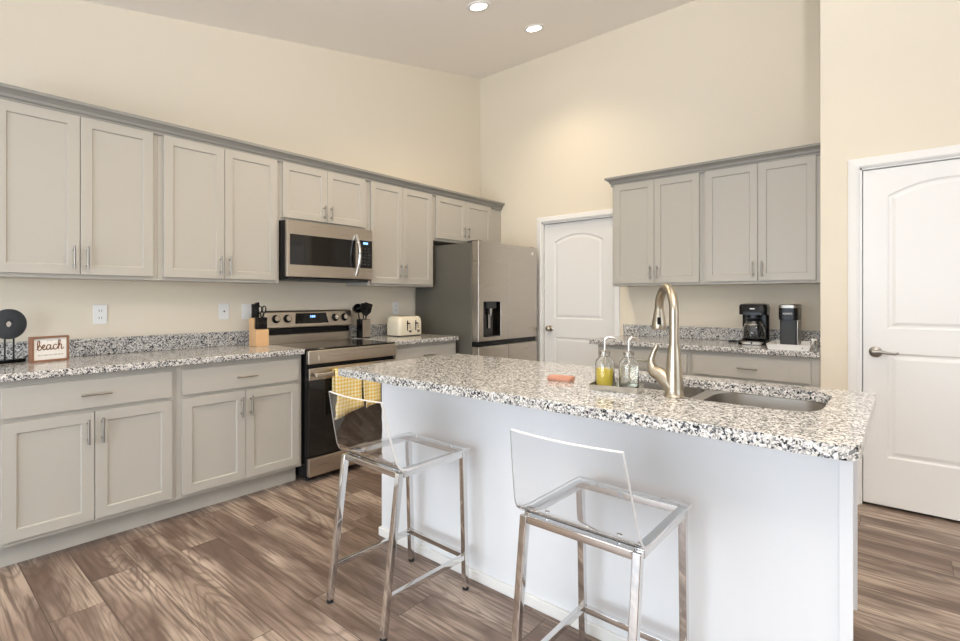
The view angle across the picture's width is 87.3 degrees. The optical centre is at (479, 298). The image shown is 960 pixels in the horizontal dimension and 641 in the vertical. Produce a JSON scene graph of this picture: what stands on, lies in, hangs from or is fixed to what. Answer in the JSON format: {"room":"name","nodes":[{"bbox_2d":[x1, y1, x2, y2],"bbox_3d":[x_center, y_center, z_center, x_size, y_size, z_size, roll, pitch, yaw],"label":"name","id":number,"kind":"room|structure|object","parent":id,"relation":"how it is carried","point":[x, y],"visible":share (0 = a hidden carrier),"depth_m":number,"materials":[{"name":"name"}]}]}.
{"room":"kitchen","nodes":[
{"label":"kitchen","id":0,"kind":"room"},
{"bbox_2d":[0,0,479,343],"bbox_3d":[-2.418,-0.659,3.052,0.120,3.825,7.620,0,0,40],"label":"wall","id":1,"kind":"structure","parent":0,"point":[408,122],"depth_m":3.64,"materials":[{"name":"beige paint"}]},
{"bbox_2d":[0,99,156,280],"bbox_3d":[-2.291,-0.561,2.831,0.356,0.896,0.764,0,0,40],"label":"upper cabinet","id":2,"kind":"object","parent":1,"relation":"attached to","point":[78,195],"visible":1,"depth_m":2.73,"materials":[{"name":"grey paint"}]},
{"bbox_2d":[0,82,504,209],"bbox_3d":[-1.216,-1.027,4.109,0.357,0.075,4.211,0,0,40],"label":"crown molding","id":3,"kind":"structure","parent":2,"relation":"attached to","point":[8,92],"depth_m":3.22,"materials":[{"name":"grey paint"}]},
{"bbox_2d":[93,305,106,323],"bbox_3d":[-2.317,0.093,3.072,0.008,0.116,0.072,0,0,40],"label":"wall outlet","id":4,"kind":"object","parent":1,"relation":"attached to","point":[99,311],"visible":1,"depth_m":3.07,"materials":[{"name":"white plastic"}]},
{"bbox_2d":[97,308,103,312],"bbox_3d":[-2.315,0.071,3.070,0.002,0.028,0.034,0,0,40],"label":"socket","id":5,"kind":"object","parent":4,"relation":"attached to","point":[99,310],"depth_m":3.07,"materials":[{"name":"white plastic"}]},
{"bbox_2d":[0,331,248,359],"bbox_3d":[-2.188,0.288,3.215,0.020,0.102,1.535,0,0,40],"label":"backsplash","id":6,"kind":"structure","parent":1,"relation":"attached to","point":[108,345],"depth_m":3.22,"materials":[{"name":"stone"}]},
{"bbox_2d":[146,135,278,283],"bbox_3d":[-1.796,-0.561,3.419,0.356,0.896,0.772,0,0,40],"label":"upper cabinet","id":7,"kind":"object","parent":1,"relation":"attached to","point":[218,208],"visible":0.98,"depth_m":3.29,"materials":[{"name":"grey paint"}]},
{"bbox_2d":[219,303,228,319],"bbox_3d":[-1.844,0.090,3.631,0.012,0.116,0.072,0,0,40],"label":"wall outlet","id":8,"kind":"object","parent":1,"relation":"attached to","point":[223,307],"visible":1,"depth_m":3.63,"materials":[{"name":"white plastic"}]},
{"bbox_2d":[242,304,250,318],"bbox_3d":[-1.740,0.093,3.756,0.010,0.116,0.072,0,0,40],"label":"light switch","id":9,"kind":"object","parent":1,"relation":"attached to","point":[246,308],"visible":0.88,"depth_m":3.75,"materials":[{"name":"white plastic"}]},
{"bbox_2d":[279,162,366,229],"bbox_3d":[-1.295,-0.789,4.015,0.356,0.440,0.784,0,0,40],"label":"upper cabinet","id":10,"kind":"object","parent":1,"relation":"attached to","point":[306,194],"visible":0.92,"depth_m":3.88,"materials":[{"name":"grey paint"}]},
{"bbox_2d":[279,219,371,282],"bbox_3d":[-1.258,-0.352,3.976,0.461,0.429,0.762,0,0,40],"label":"microwave","id":11,"kind":"object","parent":10,"relation":"attached to","point":[308,251],"visible":0.97,"depth_m":3.82,"materials":[{"name":"silver metal"}]},
{"bbox_2d":[349,324,386,336],"bbox_3d":[-0.928,0.288,4.712,0.020,0.102,0.765,0,0,40],"label":"backsplash","id":12,"kind":"structure","parent":1,"relation":"attached to","point":[377,329],"depth_m":4.65,"materials":[{"name":"stone"}]},
{"bbox_2d":[346,181,432,287],"bbox_3d":[-0.794,-0.561,4.611,0.356,0.896,0.772,0,0,40],"label":"upper cabinet","id":13,"kind":"object","parent":1,"relation":"attached to","point":[400,220],"visible":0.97,"depth_m":4.49,"materials":[{"name":"grey paint"}]},
{"bbox_2d":[393,302,398,313],"bbox_3d":[-0.814,0.088,4.859,0.008,0.116,0.072,0,0,40],"label":"wall outlet","id":14,"kind":"object","parent":1,"relation":"attached to","point":[395,304],"visible":1,"depth_m":4.86,"materials":[{"name":"white plastic"}]},
{"bbox_2d":[433,195,500,245],"bbox_3d":[-0.203,-0.785,5.313,0.356,0.447,1.062,0,0,40],"label":"upper cabinet","id":15,"kind":"object","parent":1,"relation":"attached to","point":[454,221],"visible":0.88,"depth_m":5.12,"materials":[{"name":"grey paint"}]},
{"bbox_2d":[81,0,694,78],"bbox_3d":[0.268,-1.831,0.714,7.400,1.734,7.800,0,0,40],"label":"ceiling","id":16,"kind":"structure","parent":0,"point":[438,35],"depth_m":4.09,"materials":[{"name":"white paint"}]},
{"bbox_2d":[466,1,490,11],"bbox_3d":[-0.011,-2.223,3.827,0.187,0.043,0.183,0,0,35],"label":"recessed light","id":17,"kind":"object","parent":16,"relation":"in","point":[477,6],"visible":1,"depth_m":3.82,"materials":[{"name":"white paint"}]},
{"bbox_2d":[523,24,544,32],"bbox_3d":[0.476,-2.385,4.439,0.187,0.043,0.183,0,0,35],"label":"recessed light","id":18,"kind":"object","parent":16,"relation":"in","point":[535,27],"visible":1,"depth_m":4.43,"materials":[{"name":"white paint"}]},
{"bbox_2d":[0,464,959,640],"bbox_3d":[0.268,1.303,0.714,7.400,0.100,7.900,0,0,40],"label":"floor","id":19,"kind":"structure","parent":0,"point":[255,566],"depth_m":2.21,"materials":[{"name":"brown wood"}]},
{"bbox_2d":[0,366,175,567],"bbox_3d":[-2.176,0.815,2.732,0.661,0.877,0.762,0,0,40],"label":"base cabinet","id":20,"kind":"object","parent":19,"relation":"on","point":[85,458],"visible":0.98,"depth_m":2.51,"materials":[{"name":"grey paint"}]},
{"bbox_2d":[0,331,304,381],"bbox_3d":[-1.937,0.306,3.023,0.651,0.138,1.565,0,0,40],"label":"countertop","id":21,"kind":"structure","parent":20,"relation":"on","point":[108,354],"depth_m":3.02,"materials":[{"name":"stone"}]},
{"bbox_2d":[0,309,26,363],"bbox_3d":[-2.502,0.196,2.671,0.060,0.285,0.165,0,0,17],"label":"ring sculpture","id":22,"kind":"object","parent":21,"relation":"on","point":[18,321],"visible":1,"depth_m":2.68,"materials":[{"name":"black metal"}]},
{"bbox_2d":[28,335,68,362],"bbox_3d":[-2.349,0.271,2.746,0.036,0.136,0.172,0,0,24],"label":"sign","id":23,"kind":"object","parent":21,"relation":"on","point":[41,348],"visible":1,"depth_m":2.73,"materials":[{"name":"brown wood"}]},
{"bbox_2d":[249,318,268,346],"bbox_3d":[-1.594,0.237,3.631,0.105,0.204,0.095,0,0,40],"label":"knife block","id":24,"kind":"object","parent":21,"relation":"on","point":[257,338],"visible":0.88,"depth_m":3.60,"materials":[{"name":"brown wood"}]},
{"bbox_2d":[251,304,254,317],"bbox_3d":[-1.631,0.087,3.618,0.024,0.102,0.019,0,0,40],"label":"kitchen knife","id":25,"kind":"object","parent":24,"relation":"in","point":[252,305],"visible":1,"depth_m":3.61,"materials":[{"name":"black plastic"}]},
{"bbox_2d":[254,303,257,317],"bbox_3d":[-1.617,0.083,3.635,0.025,0.110,0.019,0,0,40],"label":"kitchen knife","id":26,"kind":"object","parent":24,"relation":"on","point":[256,304],"visible":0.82,"depth_m":3.63,"materials":[{"name":"black plastic"}]},
{"bbox_2d":[257,317,259,329],"bbox_3d":[-1.581,0.175,3.597,0.022,0.086,0.013,0,0,40],"label":"steak knife","id":27,"kind":"object","parent":24,"relation":"in","point":[258,321],"visible":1,"depth_m":3.59,"materials":[{"name":"black plastic"}]},
{"bbox_2d":[258,306,265,316],"bbox_3d":[-1.587,0.092,3.666,0.010,0.090,0.065,0,0,40],"label":"scissors","id":28,"kind":"object","parent":24,"relation":"on","point":[258,306],"visible":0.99,"depth_m":3.66,"materials":[{"name":"black plastic"}]},
{"bbox_2d":[262,317,264,328],"bbox_3d":[-1.558,0.175,3.624,0.022,0.086,0.013,0,0,40],"label":"steak knife","id":29,"kind":"object","parent":24,"relation":"in","point":[263,320],"visible":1,"depth_m":3.62,"materials":[{"name":"black plastic"}]},
{"bbox_2d":[171,355,300,516],"bbox_3d":[-1.681,0.815,3.319,0.661,0.877,0.772,0,0,40],"label":"base cabinet","id":30,"kind":"object","parent":19,"relation":"on","point":[238,423],"visible":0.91,"depth_m":3.09,"materials":[{"name":"grey paint"}]},
{"bbox_2d":[260,309,395,480],"bbox_3d":[-1.150,0.672,3.891,0.736,1.162,0.770,0,0,40],"label":"range","id":31,"kind":"object","parent":19,"relation":"on","point":[320,451],"visible":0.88,"depth_m":3.58,"materials":[{"name":"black metal"}]},
{"bbox_2d":[269,338,394,350],"bbox_3d":[-1.138,0.347,3.881,0.572,0.012,0.770,0,0,40],"label":"cooktop","id":32,"kind":"object","parent":31,"relation":"in","point":[313,344],"depth_m":3.85,"materials":[{"name":"black glass"}]},
{"bbox_2d":[332,368,380,401],"bbox_3d":[-0.884,0.657,3.642,0.054,0.343,0.396,0,0,40],"label":"dish towel","id":33,"kind":"object","parent":31,"relation":"hanging from","point":[351,387],"visible":0.32,"depth_m":3.60,"materials":[{"name":"yellow fabric"}]},
{"bbox_2d":[326,391,469,640],"bbox_3d":[-0.347,0.816,2.122,0.394,0.874,0.483,0,0,42],"label":"bar stool","id":34,"kind":"object","parent":19,"relation":"on","point":[361,429],"visible":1,"depth_m":2.05,"materials":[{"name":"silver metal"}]},
{"bbox_2d":[393,340,455,360],"bbox_3d":[-0.681,0.815,4.508,0.661,0.877,0.764,0,0,40],"label":"base cabinet","id":35,"kind":"object","parent":19,"relation":"on","point":[412,351],"visible":0.16,"depth_m":4.29,"materials":[{"name":"grey paint"}]},
{"bbox_2d":[347,324,458,345],"bbox_3d":[-0.687,0.306,4.509,0.651,0.138,0.765,0,0,40],"label":"countertop","id":36,"kind":"structure","parent":35,"relation":"on","point":[378,332],"depth_m":4.44,"materials":[{"name":"stone"}]},
{"bbox_2d":[357,319,369,337],"bbox_3d":[-1.016,0.258,4.392,0.087,0.162,0.085,0,0,40],"label":"utensil crock","id":37,"kind":"object","parent":36,"relation":"on","point":[363,325],"visible":1,"depth_m":4.36,"materials":[{"name":"silver plastic"}]},
{"bbox_2d":[352,304,360,318],"bbox_3d":[-1.064,0.170,4.353,0.069,0.259,0.096,0,0,40],"label":"ladle","id":38,"kind":"object","parent":37,"relation":"in","point":[356,308],"visible":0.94,"depth_m":4.36,"materials":[{"name":"black plastic"}]},
{"bbox_2d":[360,303,366,318],"bbox_3d":[-1.015,0.167,4.354,0.030,0.265,0.070,0,0,40],"label":"serving spoon","id":39,"kind":"object","parent":37,"relation":"in","point":[363,307],"visible":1,"depth_m":4.34,"materials":[{"name":"black plastic"}]},
{"bbox_2d":[364,305,369,318],"bbox_3d":[-0.993,0.177,4.404,0.021,0.244,0.070,0,0,40],"label":"spoon","id":40,"kind":"object","parent":37,"relation":"in","point":[367,312],"visible":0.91,"depth_m":4.40,"materials":[{"name":"black plastic"}]},
{"bbox_2d":[365,302,372,318],"bbox_3d":[-0.989,0.163,4.447,0.012,0.273,0.102,0,0,40],"label":"slotted turner","id":41,"kind":"object","parent":37,"relation":"in","point":[366,303],"visible":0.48,"depth_m":4.46,"materials":[{"name":"black plastic"}]},
{"bbox_2d":[387,315,420,336],"bbox_3d":[-0.695,0.248,4.660,0.208,0.182,0.286,0,0,40],"label":"toaster","id":42,"kind":"object","parent":36,"relation":"on","point":[398,326],"visible":1,"depth_m":4.57,"materials":[{"name":"beige plastic"}]},
{"bbox_2d":[416,240,536,360],"bbox_3d":[-0.029,0.361,5.122,0.832,1.785,0.936,0,0,40],"label":"refrigerator","id":43,"kind":"object","parent":19,"relation":"on","point":[482,293],"visible":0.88,"depth_m":4.76,"materials":[{"name":"grey metal"}]},
{"bbox_2d":[510,429,691,640],"bbox_3d":[0.362,0.816,1.525,0.394,0.874,0.483,0,0,40],"label":"bar stool","id":44,"kind":"object","parent":19,"relation":"on","point":[584,494],"visible":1,"depth_m":1.41,"materials":[{"name":"clear plastic"}]},
{"bbox_2d":[379,383,857,640],"bbox_3d":[0.438,0.815,2.259,2.028,0.877,0.627,0,0,40],"label":"kitchen island","id":45,"kind":"object","parent":19,"relation":"on","point":[773,533],"visible":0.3,"depth_m":1.70,"materials":[{"name":"white paint"}]},
{"bbox_2d":[338,354,875,460],"bbox_3d":[0.359,0.357,2.140,2.055,0.036,0.870,0,0,40],"label":"island countertop","id":46,"kind":"structure","parent":45,"relation":"on","point":[840,430],"depth_m":1.70,"materials":[{"name":"stone"}]},
{"bbox_2d":[547,374,574,381],"bbox_3d":[0.337,0.330,2.094,0.104,0.018,0.060,0,0,30],"label":"sponge","id":47,"kind":"object","parent":46,"relation":"on","point":[562,378],"visible":1,"depth_m":2.07,"materials":[{"name":"pink"}]},
{"bbox_2d":[588,381,643,393],"bbox_3d":[0.507,0.328,1.875,0.184,0.022,0.112,0,0,28],"label":"soap tray","id":48,"kind":"object","parent":46,"relation":"on","point":[592,386],"visible":0.79,"depth_m":1.83,"materials":[{"name":"white ceramic"}]},
{"bbox_2d":[595,335,615,385],"bbox_3d":[0.473,0.235,1.909,0.072,0.194,0.072,0,0,-32],"label":"soap dispenser","id":49,"kind":"object","parent":48,"relation":"on","point":[604,364],"visible":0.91,"depth_m":1.89,"materials":[{"name":"clear glass"}]},
{"bbox_2d":[595,354,614,385],"bbox_3d":[0.473,0.270,1.909,0.072,0.124,0.072,0,0,20],"label":"glass bottle","id":50,"kind":"object","parent":49,"relation":"attached to","point":[604,364],"depth_m":1.88,"materials":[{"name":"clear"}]},
{"bbox_2d":[619,336,638,387],"bbox_3d":[0.552,0.235,1.868,0.072,0.194,0.072,0,0,19],"label":"soap dispenser","id":51,"kind":"object","parent":48,"relation":"on","point":[628,365],"visible":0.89,"depth_m":1.84,"materials":[{"name":"clear glass"}]},
{"bbox_2d":[619,355,638,387],"bbox_3d":[0.552,0.270,1.868,0.072,0.124,0.072,0,0,-20],"label":"glass bottle","id":52,"kind":"object","parent":51,"relation":"attached to","point":[628,365],"depth_m":1.84,"materials":[{"name":"clear glass"}]},
{"bbox_2d":[647,283,683,398],"bbox_3d":[0.655,0.141,1.837,0.110,0.396,0.253,0,0,3],"label":"faucet","id":53,"kind":"object","parent":46,"relation":"on","point":[670,379],"visible":1,"depth_m":1.74,"materials":[{"name":"silver metal"}]},
{"bbox_2d":[639,382,825,411],"bbox_3d":[0.846,0.463,1.893,0.817,0.174,0.508,0,0,40],"label":"sink","id":54,"kind":"object","parent":46,"relation":"in","point":[761,401],"visible":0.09,"depth_m":1.97,"materials":[{"name":"silver metal"}]},
{"bbox_2d":[639,382,704,397],"bbox_3d":[0.713,0.464,2.071,0.335,0.172,0.360,0,0,40],"label":"basin","id":55,"kind":"object","parent":54,"relation":"in","point":[690,392],"depth_m":2.16,"materials":[{"name":"silver metal"}]},
{"bbox_2d":[704,394,825,411],"bbox_3d":[0.988,0.464,1.761,0.385,0.172,0.440,0,0,40],"label":"basin","id":56,"kind":"object","parent":54,"relation":"in","point":[761,401],"depth_m":1.94,"materials":[{"name":"silver metal"}]},
{"bbox_2d":[598,344,689,375],"bbox_3d":[1.452,0.815,4.185,0.744,0.877,0.661,0,0,40],"label":"base cabinet","id":57,"kind":"object","parent":19,"relation":"on","point":[641,354],"visible":0.17,"depth_m":3.94,"materials":[{"name":"grey paint"}]},
{"bbox_2d":[589,324,819,357],"bbox_3d":[1.738,0.306,3.951,1.613,0.138,0.651,0,0,40],"label":"countertop","id":58,"kind":"structure","parent":57,"relation":"on","point":[715,339],"depth_m":4.01,"materials":[{"name":"stone"}]},
{"bbox_2d":[738,303,769,345],"bbox_3d":[2.064,0.187,3.791,0.190,0.304,0.232,0,0,37],"label":"coffee maker","id":59,"kind":"object","parent":58,"relation":"on","point":[756,316],"visible":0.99,"depth_m":3.73,"materials":[{"name":"black plastic"}]},
{"bbox_2d":[747,315,760,317],"bbox_3d":[2.060,0.130,3.787,0.090,0.026,0.100,0,0,37],"label":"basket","id":60,"kind":"object","parent":59,"relation":"on","point":[748,316],"depth_m":3.75,"materials":[{"name":"black plastic"}]},
{"bbox_2d":[766,340,810,350],"bbox_3d":[2.155,0.320,3.478,0.256,0.038,0.420,0,0,38],"label":"serving tray","id":61,"kind":"object","parent":58,"relation":"on","point":[775,344],"visible":0.8,"depth_m":3.34,"materials":[{"name":"white ceramic"}]},
{"bbox_2d":[779,304,800,344],"bbox_3d":[2.215,0.182,3.595,0.116,0.288,0.208,0,0,40],"label":"pod coffee maker","id":62,"kind":"object","parent":61,"relation":"on","point":[789,314],"visible":1,"depth_m":3.53,"materials":[{"name":"grey plastic"}]},
{"bbox_2d":[810,339,817,351],"bbox_3d":[2.161,0.299,3.257,0.040,0.080,0.040,0,0,40],"label":"glass jar","id":63,"kind":"object","parent":58,"relation":"on","point":[814,345],"visible":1,"depth_m":3.24,"materials":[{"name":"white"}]},
{"bbox_2d":[690,350,819,387],"bbox_3d":[2.045,0.815,3.687,0.802,0.877,0.661,0,0,40],"label":"base cabinet","id":64,"kind":"object","parent":19,"relation":"on","point":[786,370],"visible":0.17,"depth_m":3.43,"materials":[{"name":"grey paint"}]},
{"bbox_2d":[480,0,819,340],"bbox_3d":[1.324,-0.647,4.805,3.350,3.800,0.120,0,0,40],"label":"wall","id":65,"kind":"structure","parent":0,"point":[697,81],"depth_m":4.51,"materials":[{"name":"beige paint"}]},
{"bbox_2d":[537,209,619,366],"bbox_3d":[0.988,0.198,5.065,0.930,2.110,0.154,0,0,40],"label":"door","id":66,"kind":"structure","parent":65,"relation":"in","point":[578,301],"depth_m":5.08,"materials":[{"name":"white paint"}]},
{"bbox_2d":[613,173,706,286],"bbox_3d":[1.545,-0.561,4.306,0.760,0.896,0.356,0,0,40],"label":"upper cabinet","id":67,"kind":"object","parent":65,"relation":"attached to","point":[658,223],"visible":0.97,"depth_m":4.18,"materials":[{"name":"grey paint"}]},
{"bbox_2d":[604,143,819,187],"bbox_3d":[1.832,-1.027,4.064,1.617,0.075,0.357,0,0,40],"label":"crown molding","id":68,"kind":"structure","parent":65,"relation":"attached to","point":[810,149],"depth_m":3.85,"materials":[{"name":"grey paint"}]},
{"bbox_2d":[623,324,819,344],"bbox_3d":[1.948,0.288,4.186,1.592,0.102,0.020,0,0,40],"label":"backsplash","id":69,"kind":"structure","parent":65,"relation":"attached to","point":[712,333],"depth_m":4.23,"materials":[{"name":"stone"}]},
{"bbox_2d":[703,155,819,284],"bbox_3d":[2.143,-0.561,3.803,0.802,0.896,0.356,0,0,40],"label":"upper cabinet","id":70,"kind":"object","parent":65,"relation":"attached to","point":[761,221],"visible":0.93,"depth_m":3.68,"materials":[{"name":"grey paint"}]},
{"bbox_2d":[820,0,959,390],"bbox_3d":[3.803,-0.583,2.314,3.650,3.672,0.740,0,0,40],"label":"wall","id":71,"kind":"structure","parent":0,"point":[890,69],"depth_m":3.06,"materials":[{"name":"beige paint"}]},
{"bbox_2d":[848,144,959,520],"bbox_3d":[2.659,0.198,2.843,0.940,2.110,0.163,0,0,40],"label":"door","id":72,"kind":"structure","parent":71,"relation":"attached to","point":[904,208],"depth_m":2.94,"materials":[{"name":"white paint"}]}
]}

